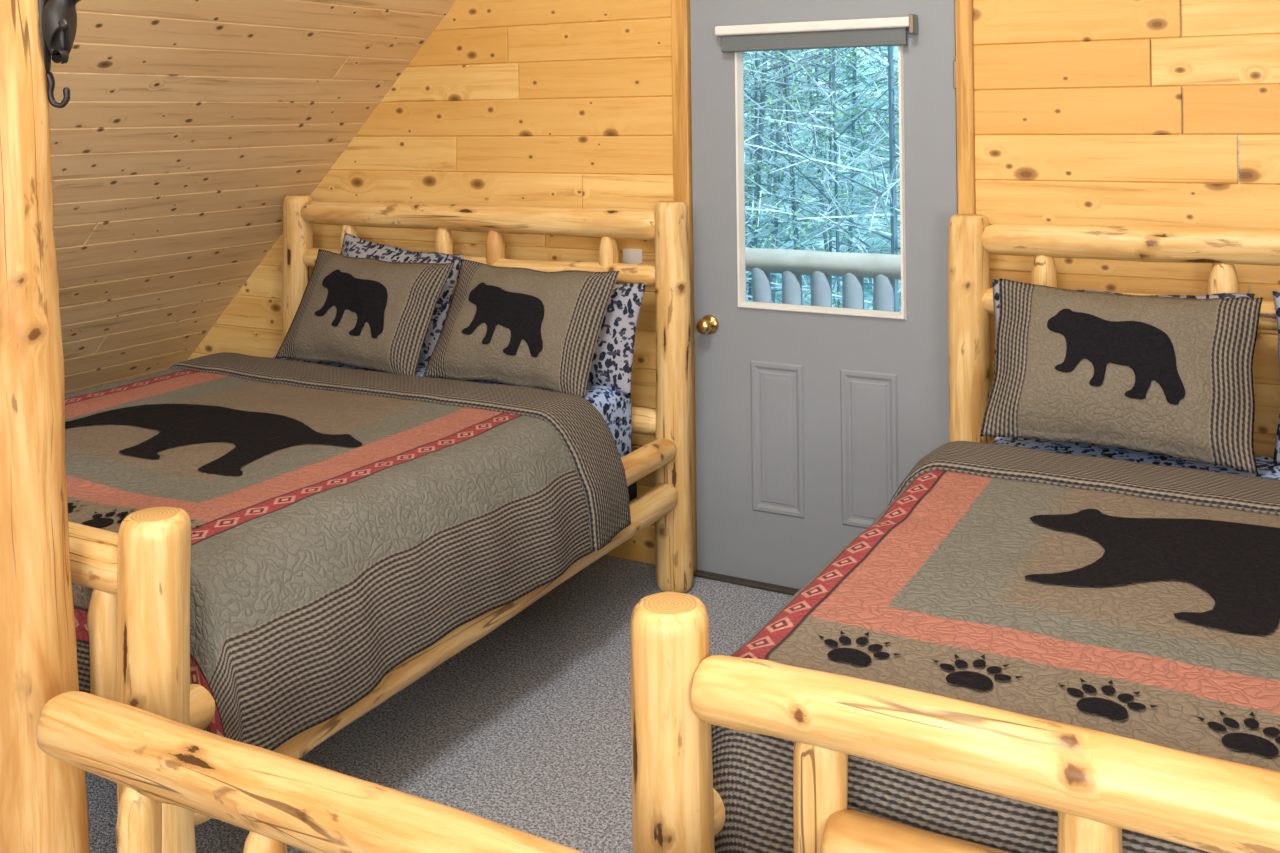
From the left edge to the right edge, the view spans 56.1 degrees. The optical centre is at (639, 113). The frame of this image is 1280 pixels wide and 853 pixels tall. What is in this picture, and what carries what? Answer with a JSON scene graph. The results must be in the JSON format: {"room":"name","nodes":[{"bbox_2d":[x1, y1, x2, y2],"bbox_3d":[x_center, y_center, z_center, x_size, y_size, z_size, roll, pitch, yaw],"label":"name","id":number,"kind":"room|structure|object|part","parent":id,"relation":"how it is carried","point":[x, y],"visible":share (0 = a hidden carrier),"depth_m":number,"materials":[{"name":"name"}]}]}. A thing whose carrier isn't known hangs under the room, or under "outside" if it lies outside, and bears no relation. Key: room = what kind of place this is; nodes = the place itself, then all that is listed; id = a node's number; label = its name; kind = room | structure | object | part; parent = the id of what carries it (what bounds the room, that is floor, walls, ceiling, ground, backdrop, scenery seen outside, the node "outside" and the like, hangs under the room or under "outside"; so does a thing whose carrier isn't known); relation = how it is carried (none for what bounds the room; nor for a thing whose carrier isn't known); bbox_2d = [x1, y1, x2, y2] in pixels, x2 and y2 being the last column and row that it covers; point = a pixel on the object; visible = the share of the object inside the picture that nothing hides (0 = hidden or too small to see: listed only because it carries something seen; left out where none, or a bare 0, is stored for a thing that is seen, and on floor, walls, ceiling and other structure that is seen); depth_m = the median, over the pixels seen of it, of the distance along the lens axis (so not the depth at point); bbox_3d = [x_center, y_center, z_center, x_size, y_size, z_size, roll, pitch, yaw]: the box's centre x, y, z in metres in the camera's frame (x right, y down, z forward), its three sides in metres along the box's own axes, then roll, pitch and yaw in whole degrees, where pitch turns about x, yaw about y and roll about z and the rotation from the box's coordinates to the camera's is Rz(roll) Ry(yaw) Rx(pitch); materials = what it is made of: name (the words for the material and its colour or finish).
{"room":"cabin bedroom","nodes":[
{"label":"cabin bedroom","id":0,"kind":"room"},
{"bbox_2d":[49,0,455,394],"bbox_3d":[-2.223,-0.419,2.002,4.106,4.106,6.248,-1,0,29],"label":"ceiling","id":1,"kind":"structure","parent":0,"point":[183,134],"depth_m":4.36,"materials":[{"name":"brown wood"}]},
{"bbox_2d":[85,555,791,852],"bbox_3d":[-0.462,1.676,1.030,8.240,0.120,6.220,-1,0,29],"label":"floor","id":2,"kind":"structure","parent":0,"point":[526,728],"depth_m":3.17,"materials":[{"name":"carpet"}]},
{"bbox_2d":[0,0,89,852],"bbox_3d":[-1.131,0.280,2.181,0.277,2.696,0.179,-1,0,42],"label":"log post","id":3,"kind":"object","parent":2,"relation":"on","point":[44,803],"visible":0.92,"depth_m":2.12,"materials":[{"name":"brown wood"}]},
{"bbox_2d":[38,0,80,107],"bbox_3d":[-1.062,-0.131,2.194,0.079,0.242,0.062,-1,0,29],"label":"hook","id":4,"kind":"object","parent":3,"relation":"attached to","point":[57,18],"visible":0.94,"depth_m":2.18,"materials":[{"name":"black metal"}]},
{"bbox_3d":[-1.092,-0.151,2.193,0.028,0.166,0.028,-1,0,19],"label":"plate","id":5,"kind":"part","parent":4,"relation":"part of","materials":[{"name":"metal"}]},
{"bbox_2d":[36,691,583,852],"bbox_3d":[0.291,1.261,1.308,2.840,0.692,0.133,-1,0,28],"label":"loft railing","id":6,"kind":"object","parent":2,"relation":"on","point":[282,800],"visible":1,"depth_m":1.74,"materials":[{"name":"brown wood"}]},
{"bbox_2d":[68,194,693,852],"bbox_3d":[-1.145,0.969,3.556,1.857,1.310,2.239,-1,0,29],"label":"bed","id":7,"kind":"object","parent":2,"relation":"on","point":[138,575],"visible":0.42,"depth_m":3.90,"materials":[{"name":"brown wood"}]},
{"bbox_3d":[-1.649,0.864,2.636,1.670,0.116,0.115,-1,0,29],"label":"footboard rail","id":8,"kind":"part","parent":7,"relation":"part of","materials":[{"name":"brown wood"}]},
{"bbox_2d":[65,352,630,750],"bbox_3d":[-1.232,1.072,3.404,1.948,0.405,1.588,-1,0,29],"label":"quilt","id":9,"kind":"object","parent":7,"relation":"on","point":[345,522],"visible":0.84,"depth_m":3.00,"materials":[{"name":"fabric"}]},
{"bbox_2d":[275,249,454,375],"bbox_3d":[-1.003,0.718,4.353,0.663,0.400,0.250,-1,0,31],"label":"pillow","id":10,"kind":"object","parent":7,"relation":"on","point":[369,313],"visible":1,"depth_m":4.27,"materials":[{"name":"beige fabric"}]},
{"bbox_2d":[341,233,464,366],"bbox_3d":[-0.948,0.708,4.504,0.630,0.486,0.194,-1,0,34],"label":"floral pillow","id":11,"kind":"object","parent":7,"relation":"on","point":[352,246],"visible":0.26,"depth_m":4.43,"materials":[{"name":"blue fabric"}]},
{"bbox_3d":[-0.394,1.134,3.147,0.098,0.093,2.060,-1,0,29],"label":"rail","id":12,"kind":"part","parent":7,"relation":"part of","materials":[{"name":"brown wood"}]},
{"bbox_3d":[-0.389,1.291,3.145,0.115,0.107,2.060,-1,0,29],"label":"rail","id":13,"kind":"part","parent":7,"relation":"part of","materials":[{"name":"brown wood"}]},
{"bbox_3d":[-1.123,1.061,3.587,1.510,0.286,1.890,-1,0,29],"label":"mattress","id":14,"kind":"part","parent":7,"relation":"part of","materials":[{"name":"fabric"}]},
{"bbox_3d":[-0.640,0.393,4.481,1.650,0.110,0.116,-1,0,29],"label":"headboard rail","id":15,"kind":"part","parent":7,"relation":"part of","materials":[{"name":"brown wood"}]},
{"bbox_3d":[-0.643,0.569,4.472,1.650,0.089,0.084,-1,0,29],"label":"headboard rail","id":16,"kind":"part","parent":7,"relation":"part of","materials":[{"name":"brown wood"}]},
{"bbox_2d":[423,259,618,397],"bbox_3d":[-0.404,0.708,4.021,0.650,0.386,0.245,-1,0,30],"label":"pillow","id":17,"kind":"object","parent":7,"relation":"on","point":[515,326],"visible":0.99,"depth_m":3.94,"materials":[{"name":"beige fabric"}]},
{"bbox_2d":[587,283,645,395],"bbox_3d":[-0.300,0.749,4.148,0.680,0.360,0.185,-1,0,31],"label":"floral pillow","id":18,"kind":"object","parent":7,"relation":"on","point":[611,365],"visible":0.18,"depth_m":3.99,"materials":[{"name":"white fabric"}]},
{"bbox_3d":[-0.634,1.067,4.477,1.650,0.106,0.103,-1,0,29],"label":"headboard rail","id":19,"kind":"part","parent":7,"relation":"part of","materials":[{"name":"brown wood"}]},
{"bbox_2d":[694,570,799,595],"bbox_3d":[0.610,1.597,3.984,0.932,0.012,0.090,-1,0,29],"label":"threshold","id":20,"kind":"object","parent":2,"relation":"on","point":[698,573],"visible":0.06,"depth_m":4.08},
{"bbox_2d":[631,214,1279,852],"bbox_3d":[1.269,0.939,2.322,1.855,1.310,2.079,-1,0,29],"label":"bed","id":21,"kind":"object","parent":2,"relation":"on","point":[1099,784],"visible":0.49,"depth_m":1.75,"materials":[{"name":"brown wood"}]},
{"bbox_3d":[0.526,1.123,2.734,0.093,0.093,1.895,-1,0,29],"label":"rail","id":22,"kind":"part","parent":21,"relation":"part of","materials":[{"name":"brown wood"}]},
{"bbox_3d":[0.800,1.053,1.471,1.190,0.104,0.107,-1,0,28],"label":"footboard rail","id":23,"kind":"part","parent":21,"relation":"part of","materials":[{"name":"brown wood"}]},
{"bbox_3d":[0.806,0.864,1.460,1.625,0.126,0.121,-2,0,29],"label":"footboard rail","id":24,"kind":"part","parent":21,"relation":"part of","materials":[{"name":"brown wood"}]},
{"bbox_2d":[711,441,1279,852],"bbox_3d":[1.178,1.042,2.168,1.942,0.399,1.421,-1,0,29],"label":"quilt","id":25,"kind":"object","parent":21,"relation":"on","point":[1129,599],"visible":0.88,"depth_m":2.07,"materials":[{"name":"fabric"}]},
{"bbox_2d":[980,278,1262,474],"bbox_3d":[1.246,0.664,3.126,0.663,0.406,0.244,-1,0,30],"label":"pillow","id":26,"kind":"object","parent":21,"relation":"on","point":[1169,376],"visible":1,"depth_m":3.05,"materials":[{"name":"beige fabric"}]},
{"bbox_2d":[992,279,1254,379],"bbox_3d":[1.294,0.683,3.269,0.682,0.412,0.194,-1,0,28],"label":"floral pillow","id":27,"kind":"object","parent":21,"relation":"on","point":[995,283],"visible":0.03,"depth_m":3.32,"materials":[{"name":"fabric"}]},
{"bbox_3d":[1.730,0.540,3.172,1.650,0.092,0.090,-1,0,29],"label":"headboard rail","id":28,"kind":"part","parent":21,"relation":"part of","materials":[{"name":"brown wood"}]},
{"bbox_3d":[1.728,0.358,3.173,1.650,0.108,0.112,-1,0,29],"label":"headboard rail","id":29,"kind":"part","parent":21,"relation":"part of","materials":[{"name":"brown wood"}]},
{"bbox_3d":[1.286,1.031,2.356,1.510,0.286,1.725,-1,0,29],"label":"mattress","id":30,"kind":"part","parent":21,"relation":"part of","materials":[{"name":"beige fabric"}]},
{"bbox_2d":[1272,291,1279,463],"bbox_3d":[1.925,0.672,2.923,0.687,0.421,0.199,-1,0,32],"label":"floral pillow","id":31,"kind":"object","parent":21,"relation":"on","point":[1276,295],"visible":1,"depth_m":3.09,"materials":[{"name":"fabric"}]},
{"bbox_2d":[188,0,1279,564],"bbox_3d":[1.009,-0.418,3.751,8.038,4.031,0.030,-1,0,29],"label":"wall","id":32,"kind":"structure","parent":0,"point":[1082,118],"depth_m":3.71,"materials":[{"name":"brown wood"}]},
{"bbox_2d":[622,248,642,263],"bbox_3d":[-0.029,0.555,4.301,0.080,0.140,0.021,-1,0,29],"label":"light switch","id":33,"kind":"object","parent":32,"relation":"attached to","point":[630,256],"visible":0.3,"depth_m":4.30,"materials":[{"name":"white plastic"}]},
{"bbox_2d":[671,0,696,571],"bbox_3d":[0.162,0.553,4.226,0.062,2.110,0.066,-1,0,29],"label":"trim","id":34,"kind":"structure","parent":32,"relation":"attached to","point":[680,9],"depth_m":4.20,"materials":[{"name":"brown wood"}]},
{"bbox_2d":[690,0,957,577],"bbox_3d":[0.590,0.577,3.959,0.936,2.028,0.110,-1,0,29],"label":"door","id":35,"kind":"structure","parent":32,"relation":"in","point":[869,436],"depth_m":4.03,"materials":[{"name":"grey metal"}]},
{"bbox_3d":[0.227,0.732,4.138,0.068,0.068,0.070,-1,0,29],"label":"knob","id":36,"kind":"part","parent":35,"relation":"part of","materials":[{"name":"gold metal"}]},
{"bbox_3d":[0.273,0.581,4.174,0.174,2.028,0.040,-1,0,29],"label":"stile","id":37,"kind":"part","parent":35,"relation":"part of","materials":[{"name":"grey paint"}]},
{"bbox_3d":[0.464,1.097,4.048,0.081,0.401,0.005,-1,0,29],"label":"panel","id":38,"kind":"part","parent":35,"relation":"part of","materials":[{"name":"grey paint"}]},
{"bbox_2d":[750,360,804,518],"bbox_3d":[0.463,1.097,4.047,0.195,0.515,0.007,-1,0,29],"label":"panel","id":39,"kind":"object","parent":35,"relation":"attached to","point":[754,365],"depth_m":4.04,"materials":[{"name":"grey paint"}]},
{"bbox_3d":[0.464,1.097,4.048,0.125,0.445,0.005,-1,0,29],"label":"raised panel","id":40,"kind":"part","parent":35,"relation":"part of","materials":[{"name":"grey paint"}]},
{"bbox_2d":[715,17,908,35],"bbox_3d":[0.561,-0.285,3.953,0.682,0.033,0.041,-1,0,29],"label":"blind cassette","id":41,"kind":"object","parent":35,"relation":"attached to","point":[891,22],"visible":0.87,"depth_m":3.93,"materials":[{"name":"white plastic"}]},
{"bbox_2d":[722,27,905,48],"bbox_3d":[0.562,-0.248,3.951,0.640,0.050,0.008,-1,0,29],"label":"shade","id":42,"kind":"object","parent":35,"relation":"attached to","point":[882,34],"depth_m":3.94,"materials":[{"name":"grey fabric"}]},
{"bbox_2d":[736,0,900,24],"bbox_3d":[0.591,-0.352,3.993,0.577,0.170,0.040,-1,0,29],"label":"rail","id":43,"kind":"object","parent":35,"relation":"attached to","point":[748,12],"visible":0.67,"depth_m":3.98,"materials":[{"name":"grey paint"}]},
{"bbox_2d":[739,308,906,588],"bbox_3d":[0.609,1.124,3.993,0.577,0.933,0.040,-1,0,29],"label":"panel","id":44,"kind":"object","parent":35,"relation":"attached to","point":[782,550],"visible":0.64,"depth_m":3.99,"materials":[{"name":"grey paint"}]},
{"bbox_3d":[0.744,1.093,3.894,0.125,0.445,0.005,-1,0,29],"label":"raised panel","id":45,"kind":"part","parent":35,"relation":"part of","materials":[{"name":"grey paint"}]},
{"bbox_3d":[0.744,1.093,3.894,0.081,0.401,0.005,-1,0,29],"label":"panel","id":46,"kind":"part","parent":35,"relation":"part of","materials":[{"name":"grey paint"}]},
{"bbox_2d":[840,369,898,528],"bbox_3d":[0.743,1.093,3.893,0.195,0.515,0.007,-1,0,29],"label":"panel","id":47,"kind":"object","parent":35,"relation":"attached to","point":[845,374],"depth_m":3.91,"materials":[{"name":"grey paint"}]},
{"bbox_2d":[909,14,917,33],"bbox_3d":[0.862,-0.282,3.786,0.017,0.062,0.048,-1,0,29],"label":"bracket","id":48,"kind":"object","parent":35,"relation":"attached to","point":[913,18],"depth_m":3.77,"materials":[{"name":"white metal"}]},
{"bbox_3d":[0.930,0.572,3.812,0.171,2.028,0.040,-1,0,29],"label":"stile","id":49,"kind":"part","parent":35,"relation":"part of","materials":[{"name":"grey paint"}]},
{"bbox_3d":[0.988,-0.122,3.746,0.018,0.090,0.014,-1,0,29],"label":"hinge","id":50,"kind":"part","parent":35,"relation":"part of","materials":[{"name":"metal"}]},
{"bbox_2d":[955,0,975,213],"bbox_3d":[1.029,0.542,3.749,0.053,2.110,0.066,-1,0,29],"label":"trim","id":51,"kind":"structure","parent":32,"relation":"attached to","point":[964,33],"depth_m":3.72,"materials":[{"name":"brown wood"}]},
{"bbox_2d":[721,42,906,51],"bbox_3d":[0.562,-0.219,3.951,0.644,0.014,0.014,-1,0,29],"label":"bar","id":52,"kind":"object","parent":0,"point":[876,44],"depth_m":3.94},
{"bbox_3d":[0.199,1.748,5.238,9.000,0.160,1.670,-1,0,29],"label":"deck","id":53,"kind":"object","parent":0,"visible":0},
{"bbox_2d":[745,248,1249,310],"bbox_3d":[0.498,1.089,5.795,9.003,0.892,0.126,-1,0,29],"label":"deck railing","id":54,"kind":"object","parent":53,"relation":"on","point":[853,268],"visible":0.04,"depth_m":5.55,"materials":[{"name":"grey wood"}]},
{"label":"outside","id":55,"kind":"structure","parent":0,"visible":0},
{"bbox_2d":[743,46,1238,311],"bbox_3d":[11.655,-3.319,25.135,90.000,16.113,44.000,-1,0,29],"label":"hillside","id":56,"kind":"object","parent":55,"point":[868,295],"visible":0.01,"depth_m":18.89,"materials":[{"name":"white snow"}]},
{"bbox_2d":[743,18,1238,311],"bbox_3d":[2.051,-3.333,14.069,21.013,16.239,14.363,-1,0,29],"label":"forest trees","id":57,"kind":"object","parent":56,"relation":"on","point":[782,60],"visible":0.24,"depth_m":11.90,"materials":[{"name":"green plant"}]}
]}

